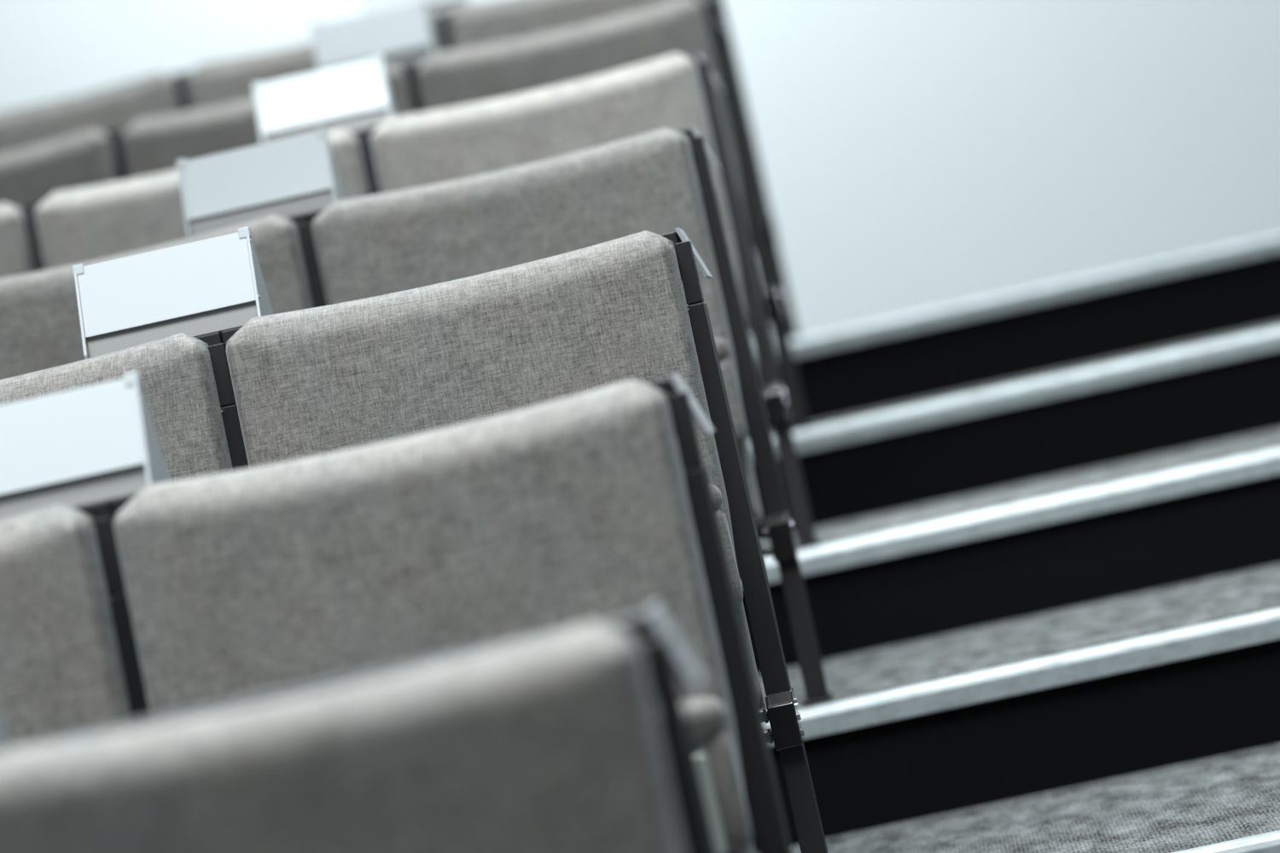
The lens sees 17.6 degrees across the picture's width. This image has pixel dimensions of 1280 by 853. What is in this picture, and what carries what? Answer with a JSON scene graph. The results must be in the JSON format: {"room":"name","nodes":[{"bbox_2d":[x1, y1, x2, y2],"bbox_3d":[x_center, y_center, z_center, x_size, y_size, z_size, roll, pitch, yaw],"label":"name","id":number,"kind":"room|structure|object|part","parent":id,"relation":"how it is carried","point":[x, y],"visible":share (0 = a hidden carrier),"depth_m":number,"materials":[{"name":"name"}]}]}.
{"room":"auditorium","nodes":[
{"label":"auditorium","id":0,"kind":"room"},
{"bbox_2d":[0,0,1279,347],"bbox_3d":[-0.289,-1.224,10.428,11.000,4.719,0.150,-12,0,4],"label":"wall","id":1,"kind":"structure","parent":0,"point":[915,155],"depth_m":10.29,"materials":[{"name":"paint"}]},
{"bbox_3d":[-1.558,1.520,4.162,8.200,0.100,12.600,-12,0,4],"label":"floor","id":2,"kind":"structure","parent":0,"visible":0},
{"bbox_2d":[739,428,1279,674],"bbox_3d":[-0.020,0.692,6.861,5.190,0.864,0.911,-12,0,4],"label":"carpeted step","id":3,"kind":"structure","parent":2,"relation":"on","point":[1205,511],"depth_m":6.37,"materials":[{"name":"black fabric"}]},
{"bbox_2d":[0,203,45,278],"bbox_3d":[-1.151,0.083,6.625,0.571,0.804,0.285,-12,0,4],"label":"seat","id":4,"kind":"object","parent":3,"relation":"on","point":[20,250],"visible":0.11,"depth_m":6.57,"materials":[{"name":"grey fabric"}]},
{"bbox_2d":[33,128,381,269],"bbox_3d":[-0.615,-0.033,6.588,0.571,0.804,0.285,-12,0,4],"label":"seat","id":5,"kind":"object","parent":3,"relation":"on","point":[78,225],"visible":0.15,"depth_m":6.56,"materials":[{"name":"grey fabric"}]},
{"bbox_2d":[252,54,397,144],"bbox_3d":[-0.508,-0.520,6.666,0.215,0.115,0.103,-12,0,4],"label":"tablet","id":6,"kind":"object","parent":5,"relation":"on","point":[357,96],"visible":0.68,"depth_m":6.64,"materials":[{"name":"white paint"}]},
{"bbox_3d":[-0.610,-0.497,6.673,0.004,0.112,0.103,-12,0,4],"label":"panel","id":7,"kind":"part","parent":6,"relation":"part of","materials":[{"name":"white paint"}]},
{"bbox_3d":[-0.503,-0.486,6.633,0.205,0.044,0.015,-12,0,4],"label":"panel","id":8,"kind":"part","parent":6,"relation":"part of","materials":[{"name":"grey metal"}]},
{"bbox_3d":[-0.406,-0.541,6.659,0.004,0.112,0.103,-12,0,4],"label":"panel","id":9,"kind":"part","parent":6,"relation":"part of","materials":[{"name":"white paint"}]},
{"bbox_2d":[366,52,820,549],"bbox_3d":[-0.078,-0.149,6.557,0.574,0.804,0.310,-12,0,4],"label":"seat","id":10,"kind":"object","parent":3,"relation":"on","point":[427,148],"visible":0.3,"depth_m":6.51,"materials":[{"name":"grey fabric"}]},
{"bbox_3d":[-0.118,-0.266,6.509,0.530,0.559,0.103,-12,0,4],"label":"backrest","id":11,"kind":"part","parent":10,"relation":"part of","materials":[{"name":"fabric"}]},
{"bbox_2d":[729,250,746,319],"bbox_3d":[-0.097,-0.166,6.451,0.517,0.121,0.060,-12,0,4],"label":"seat cushion","id":12,"kind":"object","parent":10,"relation":"on","point":[732,252],"depth_m":6.42,"materials":[{"name":"fabric"}]},
{"bbox_3d":[0.206,-0.058,6.468,0.026,0.012,0.016,-12,0,4],"label":"lid","id":13,"kind":"part","parent":10,"relation":"part of","materials":[{"name":"black metal"}]},
{"bbox_3d":[0.241,0.085,6.483,0.029,0.199,0.062,-12,0,4],"label":"leg","id":14,"kind":"part","parent":10,"relation":"part of","materials":[{"name":"black metal"}]},
{"bbox_3d":[0.261,0.185,6.475,0.040,0.006,0.074,-12,0,4],"label":"foot plate","id":15,"kind":"part","parent":10,"relation":"part of","materials":[{"name":"metal"}]},
{"bbox_2d":[742,563,1279,852],"bbox_3d":[-0.060,0.789,5.963,5.190,0.692,0.911,-12,0,4],"label":"carpeted step","id":16,"kind":"structure","parent":2,"relation":"on","point":[1186,672],"depth_m":5.48,"materials":[{"name":"black fabric"}]},
{"bbox_2d":[0,214,326,379],"bbox_3d":[-0.637,0.149,5.691,0.571,0.804,0.285,-12,0,4],"label":"seat","id":17,"kind":"object","parent":16,"relation":"on","point":[40,329],"visible":0.1,"depth_m":5.65,"materials":[{"name":"grey fabric"}]},
{"bbox_2d":[176,127,344,238],"bbox_3d":[-0.530,-0.338,5.769,0.215,0.115,0.103,-12,0,4],"label":"tablet","id":18,"kind":"object","parent":17,"relation":"on","point":[295,176],"visible":0.78,"depth_m":5.74,"materials":[{"name":"white paint"}]},
{"bbox_3d":[-0.632,-0.315,5.776,0.004,0.112,0.103,-12,0,4],"label":"panel","id":19,"kind":"part","parent":18,"relation":"part of","materials":[{"name":"white paint"}]},
{"bbox_3d":[-0.525,-0.304,5.735,0.205,0.044,0.015,-12,0,4],"label":"panel","id":20,"kind":"part","parent":18,"relation":"part of","materials":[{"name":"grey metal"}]},
{"bbox_3d":[-0.428,-0.359,5.761,0.004,0.112,0.103,-12,0,4],"label":"panel","id":21,"kind":"part","parent":18,"relation":"part of","materials":[{"name":"white paint"}]},
{"bbox_2d":[307,125,832,706],"bbox_3d":[-0.100,0.033,5.659,0.574,0.804,0.310,-12,0,4],"label":"seat","id":22,"kind":"object","parent":16,"relation":"on","point":[398,241],"visible":0.35,"depth_m":5.61,"materials":[{"name":"grey fabric"}]},
{"bbox_3d":[-0.140,-0.084,5.611,0.530,0.559,0.103,-12,0,4],"label":"backrest","id":23,"kind":"part","parent":22,"relation":"part of","materials":[{"name":"fabric"}]},
{"bbox_2d":[719,356,747,444],"bbox_3d":[-0.119,0.016,5.553,0.517,0.121,0.060,-12,0,4],"label":"seat cushion","id":24,"kind":"object","parent":22,"relation":"on","point":[727,363],"depth_m":5.51,"materials":[{"name":"fabric"}]},
{"bbox_3d":[0.185,0.124,5.570,0.026,0.012,0.016,-12,0,4],"label":"lid","id":25,"kind":"part","parent":22,"relation":"part of","materials":[{"name":"black metal"}]},
{"bbox_3d":[0.219,0.267,5.585,0.029,0.199,0.062,-12,0,4],"label":"leg","id":26,"kind":"part","parent":22,"relation":"part of","materials":[{"name":"black metal"}]},
{"bbox_3d":[0.239,0.368,5.577,0.040,0.006,0.074,-12,0,4],"label":"foot plate","id":27,"kind":"part","parent":22,"relation":"part of","materials":[{"name":"metal"}]},
{"bbox_2d":[747,322,1279,530],"bbox_3d":[0.020,0.594,7.758,5.190,1.037,0.911,-12,0,4],"label":"carpeted step","id":28,"kind":"structure","parent":2,"relation":"on","point":[1226,386],"depth_m":7.26,"materials":[{"name":"black fabric"}]},
{"bbox_2d":[0,128,128,206],"bbox_3d":[-1.127,-0.099,7.523,0.571,0.804,0.285,-12,0,4],"label":"seat","id":29,"kind":"object","parent":28,"relation":"on","point":[32,174],"visible":0.08,"depth_m":7.47,"materials":[{"name":"grey fabric"}]},
{"bbox_2d":[118,63,424,179],"bbox_3d":[-0.591,-0.216,7.486,0.571,0.804,0.285,-12,0,4],"label":"seat","id":30,"kind":"object","parent":28,"relation":"on","point":[151,145],"visible":0.1,"depth_m":7.45,"materials":[{"name":"grey fabric"}]},
{"bbox_2d":[310,0,437,70],"bbox_3d":[-0.486,-0.703,7.564,0.215,0.115,0.103,-12,0,4],"label":"tablet","id":31,"kind":"object","parent":30,"relation":"on","point":[403,35],"visible":0.69,"depth_m":7.54,"materials":[{"name":"white paint"}]},
{"bbox_3d":[-0.588,-0.679,7.571,0.004,0.112,0.103,-12,0,4],"label":"panel","id":32,"kind":"part","parent":31,"relation":"part of","materials":[{"name":"white paint"}]},
{"bbox_3d":[-0.481,-0.668,7.531,0.205,0.044,0.015,-12,0,4],"label":"panel","id":33,"kind":"part","parent":31,"relation":"part of","materials":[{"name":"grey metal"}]},
{"bbox_3d":[-0.384,-0.723,7.557,0.004,0.112,0.103,-12,0,4],"label":"panel","id":34,"kind":"part","parent":31,"relation":"part of","materials":[{"name":"white paint"}]},
{"bbox_2d":[412,0,811,431],"bbox_3d":[-0.054,-0.332,7.455,0.574,0.804,0.310,-12,0,4],"label":"seat","id":35,"kind":"object","parent":28,"relation":"on","point":[458,77],"visible":0.23,"depth_m":7.41,"materials":[{"name":"grey fabric"}]},
{"bbox_3d":[-0.094,-0.449,7.407,0.530,0.559,0.103,-12,0,4],"label":"backrest","id":36,"kind":"part","parent":35,"relation":"part of","materials":[{"name":"fabric"}]},
{"bbox_2d":[733,171,746,226],"bbox_3d":[-0.073,-0.349,7.349,0.517,0.121,0.060,-12,0,4],"label":"seat cushion","id":37,"kind":"object","parent":35,"relation":"on","point":[736,172],"depth_m":7.33,"materials":[{"name":"fabric"}]},
{"bbox_3d":[0.230,-0.241,7.365,0.026,0.012,0.016,-12,0,4],"label":"lid","id":38,"kind":"part","parent":35,"relation":"part of","materials":[{"name":"black metal"}]},
{"bbox_3d":[0.265,-0.098,7.381,0.029,0.199,0.062,-12,0,4],"label":"leg","id":39,"kind":"part","parent":35,"relation":"part of","materials":[{"name":"black metal"}]},
{"bbox_3d":[0.285,0.003,7.372,0.040,0.006,0.074,-12,0,4],"label":"foot plate","id":40,"kind":"part","parent":35,"relation":"part of","materials":[{"name":"metal"}]},
{"bbox_2d":[751,232,1279,432],"bbox_3d":[0.101,0.487,9.270,5.190,1.210,2.140,-12,0,4],"label":"carpeted step","id":41,"kind":"structure","parent":2,"relation":"on","point":[1232,287],"depth_m":8.15,"materials":[{"name":"black fabric"}]},
{"bbox_2d":[0,71,190,154],"bbox_3d":[-1.110,-0.280,8.421,0.571,0.804,0.285,-12,0,4],"label":"seat","id":42,"kind":"object","parent":41,"relation":"on","point":[118,106],"visible":0.12,"depth_m":8.38,"materials":[{"name":"grey fabric"}]},
{"bbox_2d":[182,13,454,110],"bbox_3d":[-0.574,-0.397,8.384,0.571,0.804,0.285,-12,0,4],"label":"seat","id":43,"kind":"object","parent":41,"relation":"on","point":[218,82],"visible":0.09,"depth_m":8.35,"materials":[{"name":"grey fabric"}]},
{"bbox_2d":[360,0,469,16],"bbox_3d":[-0.464,-0.885,8.462,0.215,0.115,0.103,-12,0,4],"label":"tablet","id":44,"kind":"object","parent":43,"relation":"on","point":[433,7],"visible":0.26,"depth_m":8.43,"materials":[{"name":"white paint"}]},
{"bbox_3d":[-0.566,-0.861,8.469,0.004,0.112,0.103,-12,0,4],"label":"panel","id":45,"kind":"part","parent":44,"relation":"part of","materials":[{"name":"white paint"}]},
{"bbox_3d":[-0.459,-0.850,8.429,0.205,0.044,0.015,-12,0,4],"label":"panel","id":46,"kind":"part","parent":44,"relation":"part of","materials":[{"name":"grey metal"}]},
{"bbox_2d":[444,0,801,338],"bbox_3d":[-0.037,-0.513,8.353,0.574,0.804,0.310,-12,0,4],"label":"seat","id":47,"kind":"object","parent":41,"relation":"on","point":[473,24],"visible":0.07,"depth_m":8.31,"materials":[{"name":"grey fabric"}]},
{"bbox_3d":[-0.077,-0.630,8.305,0.530,0.559,0.103,-12,0,4],"label":"backrest","id":48,"kind":"part","parent":47,"relation":"part of","materials":[{"name":"fabric"}]},
{"bbox_3d":[0.247,-0.422,8.264,0.026,0.012,0.016,-12,0,4],"label":"lid","id":49,"kind":"part","parent":47,"relation":"part of","materials":[{"name":"black metal"}]},
{"bbox_3d":[0.282,-0.279,8.279,0.029,0.199,0.062,-12,0,4],"label":"leg","id":50,"kind":"part","parent":47,"relation":"part of","materials":[{"name":"black metal"}]},
{"bbox_3d":[0.302,-0.178,8.271,0.040,0.006,0.074,-12,0,4],"label":"foot plate","id":51,"kind":"part","parent":47,"relation":"part of","materials":[{"name":"metal"}]},
{"bbox_2d":[755,743,1279,852],"bbox_3d":[-0.101,0.887,5.065,5.190,0.519,0.911,-12,0,4],"label":"carpeted step","id":52,"kind":"structure","parent":2,"relation":"on","point":[1230,803],"depth_m":5.10,"materials":[{"name":"grey carpet"}]},
{"bbox_2d":[0,331,249,507],"bbox_3d":[-0.664,0.333,4.793,0.571,0.804,0.285,-12,0,4],"label":"seat","id":53,"kind":"object","parent":52,"relation":"on","point":[186,383],"visible":0.19,"depth_m":4.74,"materials":[{"name":"grey fabric"}]},
{"bbox_2d":[72,226,273,359],"bbox_3d":[-0.552,-0.156,4.871,0.215,0.115,0.103,-12,0,4],"label":"tablet","id":54,"kind":"object","parent":53,"relation":"on","point":[216,284],"visible":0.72,"depth_m":4.84,"materials":[{"name":"white paint"}]},
{"bbox_3d":[-0.654,-0.133,4.878,0.004,0.112,0.103,-12,0,4],"label":"panel","id":55,"kind":"part","parent":54,"relation":"part of","materials":[{"name":"white paint"}]},
{"bbox_3d":[-0.547,-0.122,4.837,0.205,0.044,0.015,-12,0,4],"label":"panel","id":56,"kind":"part","parent":54,"relation":"part of","materials":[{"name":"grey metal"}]},
{"bbox_3d":[-0.450,-0.177,4.864,0.004,0.112,0.103,-12,0,4],"label":"panel","id":57,"kind":"part","parent":54,"relation":"part of","materials":[{"name":"white paint"}]},
{"bbox_2d":[221,226,828,852],"bbox_3d":[-0.128,0.216,4.761,0.574,0.804,0.310,-12,0,4],"label":"seat","id":58,"kind":"object","parent":52,"relation":"on","point":[321,380],"visible":0.34,"depth_m":4.71,"materials":[{"name":"grey fabric"}]},
{"bbox_3d":[-0.168,0.099,4.714,0.530,0.559,0.103,-12,0,4],"label":"backrest","id":59,"kind":"part","parent":58,"relation":"part of","materials":[{"name":"fabric"}]},
{"bbox_2d":[715,507,743,608],"bbox_3d":[-0.147,0.200,4.656,0.517,0.121,0.060,-12,0,4],"label":"seat cushion","id":60,"kind":"object","parent":58,"relation":"on","point":[723,514],"depth_m":4.61,"materials":[{"name":"fabric"}]},
{"bbox_3d":[0.157,0.307,4.672,0.026,0.012,0.016,-12,0,4],"label":"lid","id":61,"kind":"part","parent":58,"relation":"part of","materials":[{"name":"black metal"}]},
{"bbox_3d":[0.191,0.451,4.688,0.029,0.199,0.062,-12,0,4],"label":"leg","id":62,"kind":"part","parent":58,"relation":"part of","materials":[{"name":"black metal"}]},
{"bbox_3d":[-0.181,1.082,3.269,5.190,0.173,0.911,-12,0,4],"label":"carpeted step","id":63,"kind":"structure","parent":2,"relation":"on","visible":0},
{"bbox_2d":[0,601,721,852],"bbox_3d":[-0.166,0.579,2.965,0.574,0.804,0.310,-12,0,4],"label":"seat","id":64,"kind":"object","parent":63,"relation":"on","point":[549,741],"visible":1,"depth_m":2.92,"materials":[{"name":"fabric"}]},
{"bbox_3d":[-0.702,0.696,2.997,0.571,0.804,0.285,-12,0,4],"label":"seat","id":65,"kind":"object","parent":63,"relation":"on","visible":0},
{"bbox_2d":[0,721,6,749],"bbox_3d":[-0.595,0.208,3.075,0.215,0.115,0.103,-12,0,4],"label":"tablet","id":66,"kind":"object","parent":65,"relation":"on","point":[2,739],"visible":1,"depth_m":3.11,"materials":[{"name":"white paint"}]},
{"bbox_3d":[-0.141,0.985,4.167,5.190,0.346,0.911,-12,0,4],"label":"carpeted step","id":67,"kind":"structure","parent":2,"relation":"on","visible":0},
{"bbox_2d":[0,500,151,748],"bbox_3d":[-0.679,0.513,3.894,0.571,0.804,0.285,-12,0,4],"label":"seat","id":68,"kind":"object","parent":67,"relation":"on","point":[70,663],"visible":0.56,"depth_m":3.83,"materials":[{"name":"grey fabric"}]},
{"bbox_2d":[0,372,169,520],"bbox_3d":[-0.574,0.026,3.973,0.215,0.115,0.103,-12,0,4],"label":"tablet","id":69,"kind":"object","parent":68,"relation":"on","point":[99,442],"visible":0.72,"depth_m":3.94,"materials":[{"name":"white paint"}]},
{"bbox_3d":[-0.569,0.060,3.939,0.205,0.044,0.015,-12,0,4],"label":"panel","id":70,"kind":"part","parent":69,"relation":"part of","materials":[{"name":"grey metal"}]},
{"bbox_3d":[-0.471,0.005,3.966,0.004,0.112,0.103,-12,0,4],"label":"panel","id":71,"kind":"part","parent":69,"relation":"part of","materials":[{"name":"white paint"}]},
{"bbox_2d":[110,373,791,852],"bbox_3d":[-0.142,0.397,3.863,0.574,0.804,0.310,-12,0,4],"label":"seat","id":72,"kind":"object","parent":67,"relation":"on","point":[577,509],"visible":0.59,"depth_m":3.81,"materials":[{"name":"grey fabric"}]},
{"bbox_2d":[663,725,752,852],"bbox_3d":[-0.161,0.380,3.757,0.517,0.121,0.060,-12,0,4],"label":"seat cushion","id":73,"kind":"object","parent":72,"relation":"on","point":[716,744],"depth_m":3.71,"materials":[{"name":"fabric"}]}
]}

